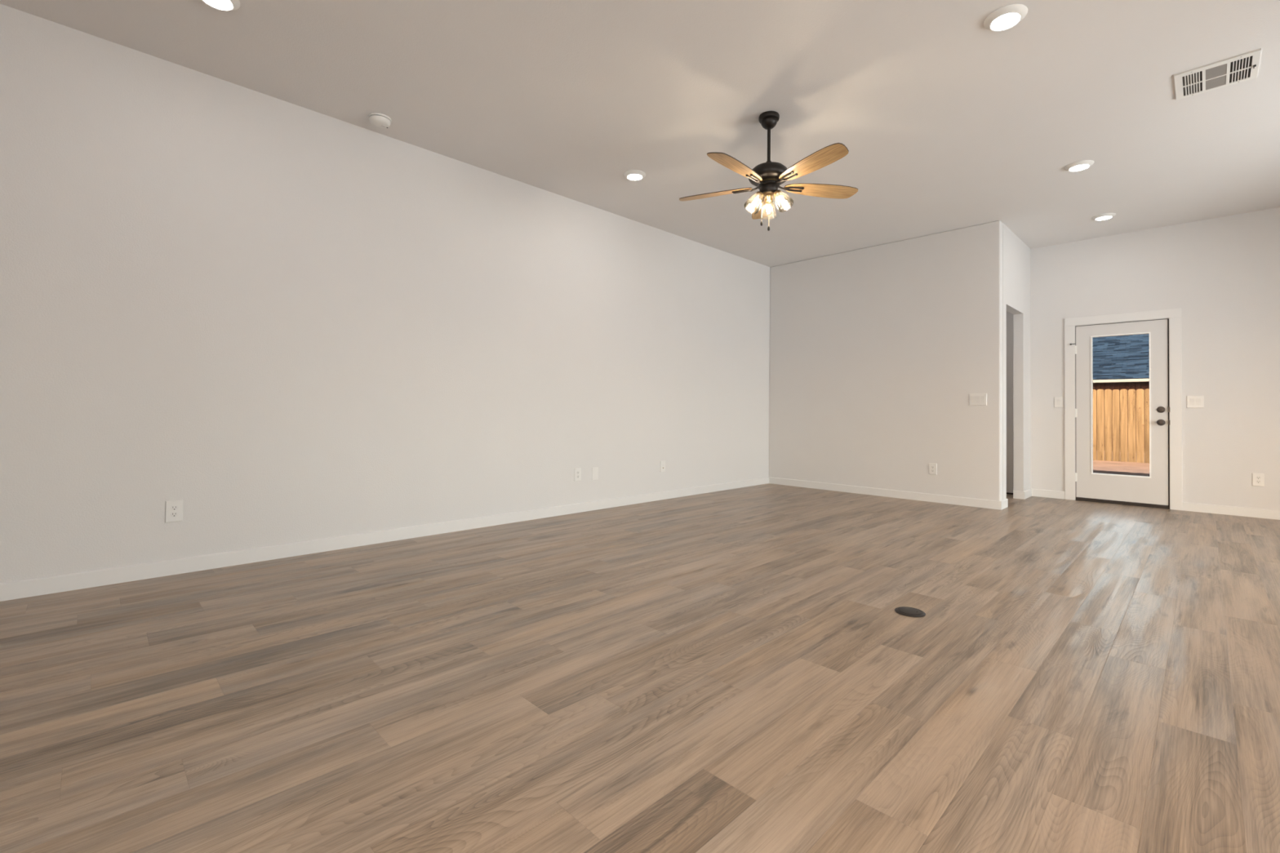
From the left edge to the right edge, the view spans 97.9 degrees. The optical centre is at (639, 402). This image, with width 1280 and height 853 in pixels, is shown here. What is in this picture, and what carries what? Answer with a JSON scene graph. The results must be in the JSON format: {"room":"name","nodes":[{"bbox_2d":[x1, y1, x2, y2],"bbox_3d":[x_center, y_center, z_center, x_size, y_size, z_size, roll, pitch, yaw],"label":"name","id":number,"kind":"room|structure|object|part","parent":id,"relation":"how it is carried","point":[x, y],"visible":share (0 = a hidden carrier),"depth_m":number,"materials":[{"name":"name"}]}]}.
{"room":"empty living room","nodes":[
{"label":"empty living room","id":0,"kind":"room"},
{"bbox_2d":[0,4,770,582],"bbox_3d":[-1.183,-0.464,4.973,11.504,3.048,0.114,1,-1,-45],"label":"wall","id":1,"kind":"structure","parent":0,"point":[281,321],"depth_m":3.77,"materials":[{"name":"paint"}]},
{"bbox_2d":[164,499,182,522],"bbox_3d":[-2.771,0.645,3.316,0.080,0.126,0.010,1,-1,-45],"label":"wall outlet","id":2,"kind":"object","parent":1,"relation":"attached to","point":[174,508],"visible":1,"depth_m":3.31,"materials":[{"name":"white plastic"}]},
{"bbox_2d":[170,511,177,516],"bbox_3d":[-2.769,0.664,3.313,0.034,0.028,0.002,1,-1,-45],"label":"socket","id":3,"kind":"object","parent":2,"relation":"attached to","point":[172,513],"depth_m":3.31,"materials":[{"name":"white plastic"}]},
{"bbox_2d":[170,505,177,510],"bbox_3d":[-2.768,0.625,3.314,0.034,0.028,0.002,1,-1,-45],"label":"socket","id":4,"kind":"object","parent":2,"relation":"attached to","point":[172,507],"depth_m":3.31,"materials":[{"name":"white plastic"}]},
{"bbox_2d":[0,476,768,601],"bbox_3d":[-1.677,1.002,4.388,9.800,0.090,0.014,1,-1,-45],"label":"baseboard","id":5,"kind":"structure","parent":1,"relation":"attached to","point":[17,589],"depth_m":3.76,"materials":[{"name":"paint"}]},
{"bbox_2d":[573,467,581,481],"bbox_3d":[-0.607,0.701,5.446,0.080,0.126,0.010,1,-1,-45],"label":"wall outlet","id":6,"kind":"object","parent":1,"relation":"attached to","point":[577,477],"visible":1,"depth_m":5.44,"materials":[{"name":"white plastic"}]},
{"bbox_2d":[591,466,598,479],"bbox_3d":[-0.451,0.712,5.601,0.080,0.126,0.008,1,-1,-45],"label":"blank wall plate","id":7,"kind":"object","parent":1,"relation":"attached to","point":[594,470],"visible":1,"depth_m":5.60,"materials":[{"name":"white plastic"}]},
{"bbox_2d":[660,460,665,472],"bbox_3d":[0.261,0.720,6.299,0.080,0.126,0.013,1,-1,-45],"label":"cable wall plate","id":8,"kind":"object","parent":1,"relation":"attached to","point":[662,463],"visible":1,"depth_m":6.29,"materials":[{"name":"white plastic"}]},
{"bbox_2d":[0,483,1279,852],"bbox_3d":[1.414,1.045,2.319,11.305,0.001,7.300,1,-1,-45],"label":"floor","id":9,"kind":"structure","parent":0,"point":[737,670],"depth_m":2.00,"materials":[{"name":"wood"}]},
{"bbox_2d":[894,606,925,617],"bbox_3d":[1.355,1.046,2.797,0.141,0.009,0.141,1,-1,-45],"label":"floor outlet","id":10,"kind":"object","parent":9,"relation":"on","point":[904,611],"visible":1,"depth_m":2.78,"materials":[{"name":"grey metal"}]},
{"bbox_3d":[1.355,1.044,2.797,0.106,0.003,0.106,1,-1,-45],"label":"lid","id":11,"kind":"part","parent":10,"relation":"part of","materials":[{"name":"grey metal"}]},
{"bbox_2d":[0,0,1279,266],"bbox_3d":[1.433,-2.063,2.333,11.535,0.120,7.559,1,-1,-45],"label":"ceiling","id":12,"kind":"structure","parent":0,"point":[945,121],"depth_m":3.60,"materials":[{"name":"paint"}]},
{"bbox_2d":[202,0,239,10],"bbox_3d":[-2.111,-2.017,2.780,0.190,0.024,0.190,1,-1,-45],"label":"recessed light","id":13,"kind":"object","parent":12,"relation":"in","point":[223,5],"visible":1,"depth_m":2.81,"materials":[{"name":"white plastic"}]},
{"bbox_2d":[368,112,391,128],"bbox_3d":[-1.836,-1.984,3.934,0.150,0.052,0.150,1,-1,-45],"label":"smoke detector","id":14,"kind":"object","parent":12,"relation":"attached to","point":[379,120],"visible":1,"depth_m":3.90,"materials":[{"name":"white plastic"}]},
{"bbox_2d":[623,169,645,180],"bbox_3d":[-0.046,-1.967,4.834,0.190,0.024,0.190,1,-1,-45],"label":"recessed light","id":15,"kind":"object","parent":12,"relation":"in","point":[632,175],"visible":1,"depth_m":4.80,"materials":[{"name":"white plastic"}]},
{"bbox_2d":[679,111,857,231],"bbox_3d":[0.855,-1.583,3.815,1.221,0.806,1.264,1,-1,-45],"label":"ceiling fan","id":16,"kind":"object","parent":12,"relation":"hanging from","point":[767,176],"visible":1,"depth_m":3.79,"materials":[{"name":"brown wood"}]},
{"bbox_3d":[0.536,-1.502,4.014,0.542,0.006,0.149,0,11,25],"label":"blade","id":17,"kind":"part","parent":16,"relation":"part of","materials":[{"name":"brown wood"}]},
{"bbox_3d":[0.624,-1.507,3.566,0.149,0.006,0.542,16,10,42],"label":"blade","id":18,"kind":"part","parent":16,"relation":"part of","materials":[{"name":"brown wood"}]},
{"bbox_3d":[0.774,-1.370,3.818,0.128,0.144,0.115,1,-1,-45],"label":"lamp shade","id":19,"kind":"part","parent":16,"relation":"part of","materials":[{"name":"clear glass"}]},
{"bbox_3d":[0.789,-1.376,3.819,0.045,0.057,0.027,1,-1,-17],"label":"bulb","id":20,"kind":"part","parent":16,"relation":"part of","materials":[{"name":"beige glass"}]},
{"bbox_3d":[0.935,-1.494,4.237,0.149,0.006,0.542,-12,-2,7],"label":"blade","id":21,"kind":"part","parent":16,"relation":"part of","materials":[{"name":"brown wood"}]},
{"bbox_3d":[0.911,-1.367,3.965,0.127,0.144,0.117,1,-1,-45],"label":"lamp shade","id":22,"kind":"part","parent":16,"relation":"part of","materials":[{"name":"clear glass"}]},
{"bbox_3d":[0.910,-1.373,3.949,0.027,0.057,0.045,0,-1,13],"label":"bulb","id":23,"kind":"part","parent":16,"relation":"part of","materials":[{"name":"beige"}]},
{"bbox_3d":[0.963,-1.375,3.779,0.027,0.057,0.045,1,-1,-45],"label":"bulb","id":24,"kind":"part","parent":16,"relation":"part of","materials":[{"name":"beige glass"}]},
{"bbox_3d":[0.971,-1.369,3.772,0.111,0.144,0.132,1,-1,-45],"label":"lamp shade","id":25,"kind":"part","parent":16,"relation":"part of","materials":[{"name":"clear glass"}]},
{"bbox_3d":[1.078,-1.504,3.511,0.149,0.006,0.542,15,-8,-28],"label":"blade","id":26,"kind":"part","parent":16,"relation":"part of","materials":[{"name":"brown wood"}]},
{"bbox_3d":[1.270,-1.496,3.926,0.542,0.006,0.149,1,-13,-11],"label":"blade","id":27,"kind":"part","parent":16,"relation":"part of","materials":[{"name":"brown wood"}]},
{"bbox_2d":[983,4,1027,31],"bbox_3d":[1.886,-1.978,2.878,0.190,0.024,0.190,1,-1,-45],"label":"recessed light","id":28,"kind":"object","parent":12,"relation":"in","point":[1004,18],"visible":1,"depth_m":2.85,"materials":[{"name":"white plastic"}]},
{"bbox_2d":[1064,160,1093,171],"bbox_3d":[3.602,-1.937,4.571,0.190,0.024,0.190,1,-1,-45],"label":"recessed light","id":29,"kind":"object","parent":12,"relation":"in","point":[1078,166],"visible":1,"depth_m":4.54,"materials":[{"name":"white plastic"}]},
{"bbox_2d":[1092,213,1115,220],"bbox_3d":[4.770,-1.909,5.733,0.190,0.024,0.190,1,-1,-45],"label":"recessed light","id":30,"kind":"object","parent":12,"relation":"in","point":[1104,216],"visible":1,"depth_m":5.70,"materials":[{"name":"white plastic"}]},
{"bbox_2d":[1173,48,1261,100],"bbox_3d":[3.462,-1.960,3.353,0.364,0.018,0.350,1,-1,-45],"label":"ceiling vent","id":31,"kind":"object","parent":12,"relation":"in","point":[1243,67],"visible":1,"depth_m":3.34,"materials":[{"name":"white metal"}]},
{"bbox_3d":[3.524,-1.961,3.411,0.134,0.002,0.087,1,-1,-45],"label":"louvre panel","id":32,"kind":"part","parent":31,"relation":"part of","materials":[{"name":"white metal"}]},
{"bbox_3d":[3.416,-1.964,3.305,0.142,0.002,0.087,1,-1,-45],"label":"louvre panel","id":33,"kind":"part","parent":31,"relation":"part of","materials":[{"name":"white metal"}]},
{"bbox_2d":[768,220,1002,501],"bbox_3d":[2.845,-0.398,6.895,0.114,3.048,2.798,1,-1,-45],"label":"wall","id":34,"kind":"structure","parent":0,"point":[877,353],"depth_m":6.63,"materials":[{"name":"paint"}]},
{"bbox_2d":[768,476,1001,510],"bbox_3d":[2.795,1.079,6.819,0.014,0.090,2.798,1,-1,-45],"label":"baseboard","id":35,"kind":"structure","parent":34,"relation":"attached to","point":[972,502],"depth_m":6.60,"materials":[{"name":"paint"}]},
{"bbox_2d":[928,462,937,475],"bbox_3d":[3.312,0.748,6.305,0.010,0.126,0.080,1,-1,-45],"label":"wall outlet","id":36,"kind":"object","parent":34,"relation":"attached to","point":[932,467],"visible":1,"depth_m":6.30,"materials":[{"name":"white plastic"}]},
{"bbox_2d":[968,393,986,405],"bbox_3d":[3.634,-0.035,5.995,0.012,0.128,0.166,1,-1,-45],"label":"light switch","id":37,"kind":"object","parent":34,"relation":"attached to","point":[975,399],"visible":1,"depth_m":5.99,"materials":[{"name":"white plastic"}]},
{"bbox_2d":[1006,330,1013,494],"bbox_3d":[4.410,0.120,7.226,0.040,2.050,0.800,1,-1,-45],"label":"door","id":38,"kind":"structure","parent":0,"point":[1010,477],"depth_m":6.97,"materials":[{"name":"paint"}]},
{"bbox_2d":[1002,222,1031,499],"bbox_3d":[4.306,-0.392,6.441,1.331,3.048,0.100,1,-1,-45],"label":"wall","id":39,"kind":"structure","parent":0,"point":[1015,253],"depth_m":6.61,"materials":[{"name":"paint"}]},
{"bbox_2d":[1000,488,1031,509],"bbox_3d":[4.252,1.086,6.369,1.431,0.090,0.114,1,-1,-45],"label":"baseboard","id":40,"kind":"structure","parent":39,"relation":"attached to","point":[1024,495],"depth_m":6.60,"materials":[{"name":"paint"}]},
{"bbox_2d":[1006,207,1279,510],"bbox_3d":[5.465,-0.383,6.316,0.145,3.048,7.300,1,-1,-45],"label":"wall","id":41,"kind":"structure","parent":0,"point":[1223,273],"depth_m":5.83,"materials":[{"name":"paint"}]},
{"bbox_2d":[1054,396,1062,407],"bbox_3d":[5.003,-0.009,6.664,0.012,0.128,0.080,1,-1,-45],"label":"light switch","id":42,"kind":"object","parent":41,"relation":"attached to","point":[1058,400],"visible":1,"depth_m":6.66,"materials":[{"name":"white plastic"}]},
{"bbox_2d":[1070,318,1169,509],"bbox_3d":[5.412,0.118,6.308,0.204,2.046,0.854,1,-1,-45],"label":"door","id":43,"kind":"structure","parent":41,"relation":"in","point":[1153,491],"depth_m":6.21,"materials":[{"name":"paint"}]},
{"bbox_3d":[5.414,0.025,6.283,0.055,1.596,0.512,1,-1,-45],"label":"glazing frame","id":44,"kind":"part","parent":43,"relation":"part of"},
{"bbox_3d":[5.607,0.212,6.001,0.052,0.053,0.053,1,-1,-45],"label":"knob","id":45,"kind":"part","parent":43,"relation":"part of","materials":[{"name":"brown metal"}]},
{"bbox_2d":[1064,307,1182,510],"bbox_3d":[5.393,0.068,6.261,0.018,2.145,0.996,1,-1,-45],"label":"trim","id":46,"kind":"structure","parent":41,"relation":"attached to","point":[1174,315],"depth_m":6.11,"materials":[{"name":"paint"}]},
{"bbox_2d":[1030,488,1279,519],"bbox_3d":[5.394,1.095,6.238,0.014,0.090,7.300,1,-1,-45],"label":"baseboard","id":47,"kind":"structure","parent":41,"relation":"attached to","point":[1186,506],"depth_m":5.70,"materials":[{"name":"paint"}]},
{"bbox_2d":[1186,395,1204,408],"bbox_3d":[5.816,-0.010,5.838,0.012,0.128,0.126,1,-1,-45],"label":"light switch","id":48,"kind":"object","parent":41,"relation":"attached to","point":[1193,402],"visible":1,"depth_m":5.84,"materials":[{"name":"white plastic"}]},
{"bbox_2d":[1252,472,1264,486],"bbox_3d":[6.118,0.761,5.514,0.010,0.126,0.080,1,-1,-45],"label":"wall outlet","id":49,"kind":"object","parent":41,"relation":"attached to","point":[1258,479],"visible":1,"depth_m":5.51,"materials":[{"name":"white plastic"}]},
{"label":"outside","id":50,"kind":"structure","parent":0,"visible":0},
{"bbox_2d":[1093,450,1149,473],"bbox_3d":[16.166,1.540,17.756,30.800,0.024,60.000,1,-1,-45],"label":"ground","id":51,"kind":"structure","parent":50,"point":[1117,466],"depth_m":12.29,"materials":[{"name":"beige concrete"}]},
{"bbox_2d":[1093,470,1149,476],"bbox_3d":[9.077,1.370,10.776,0.900,0.062,12.000,1,-1,-45],"label":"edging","id":52,"kind":"object","parent":51,"relation":"on","point":[1094,471],"visible":0.04,"depth_m":10.61,"materials":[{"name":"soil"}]},
{"bbox_2d":[1093,388,1149,462],"bbox_3d":[11.486,0.561,13.995,0.063,1.801,8.700,1,-1,-45],"label":"wooden fence","id":53,"kind":"object","parent":51,"relation":"on","point":[1131,437],"visible":0.09,"depth_m":13.64,"materials":[{"name":"brown wood"}]},
{"bbox_2d":[1093,333,1149,447],"bbox_3d":[18.925,-0.815,19.784,7.736,4.820,26.000,1,-1,-45],"label":"neighbor house","id":54,"kind":"structure","parent":51,"relation":"on","point":[1120,362],"depth_m":18.59,"materials":[{"name":"blue"}]}
]}

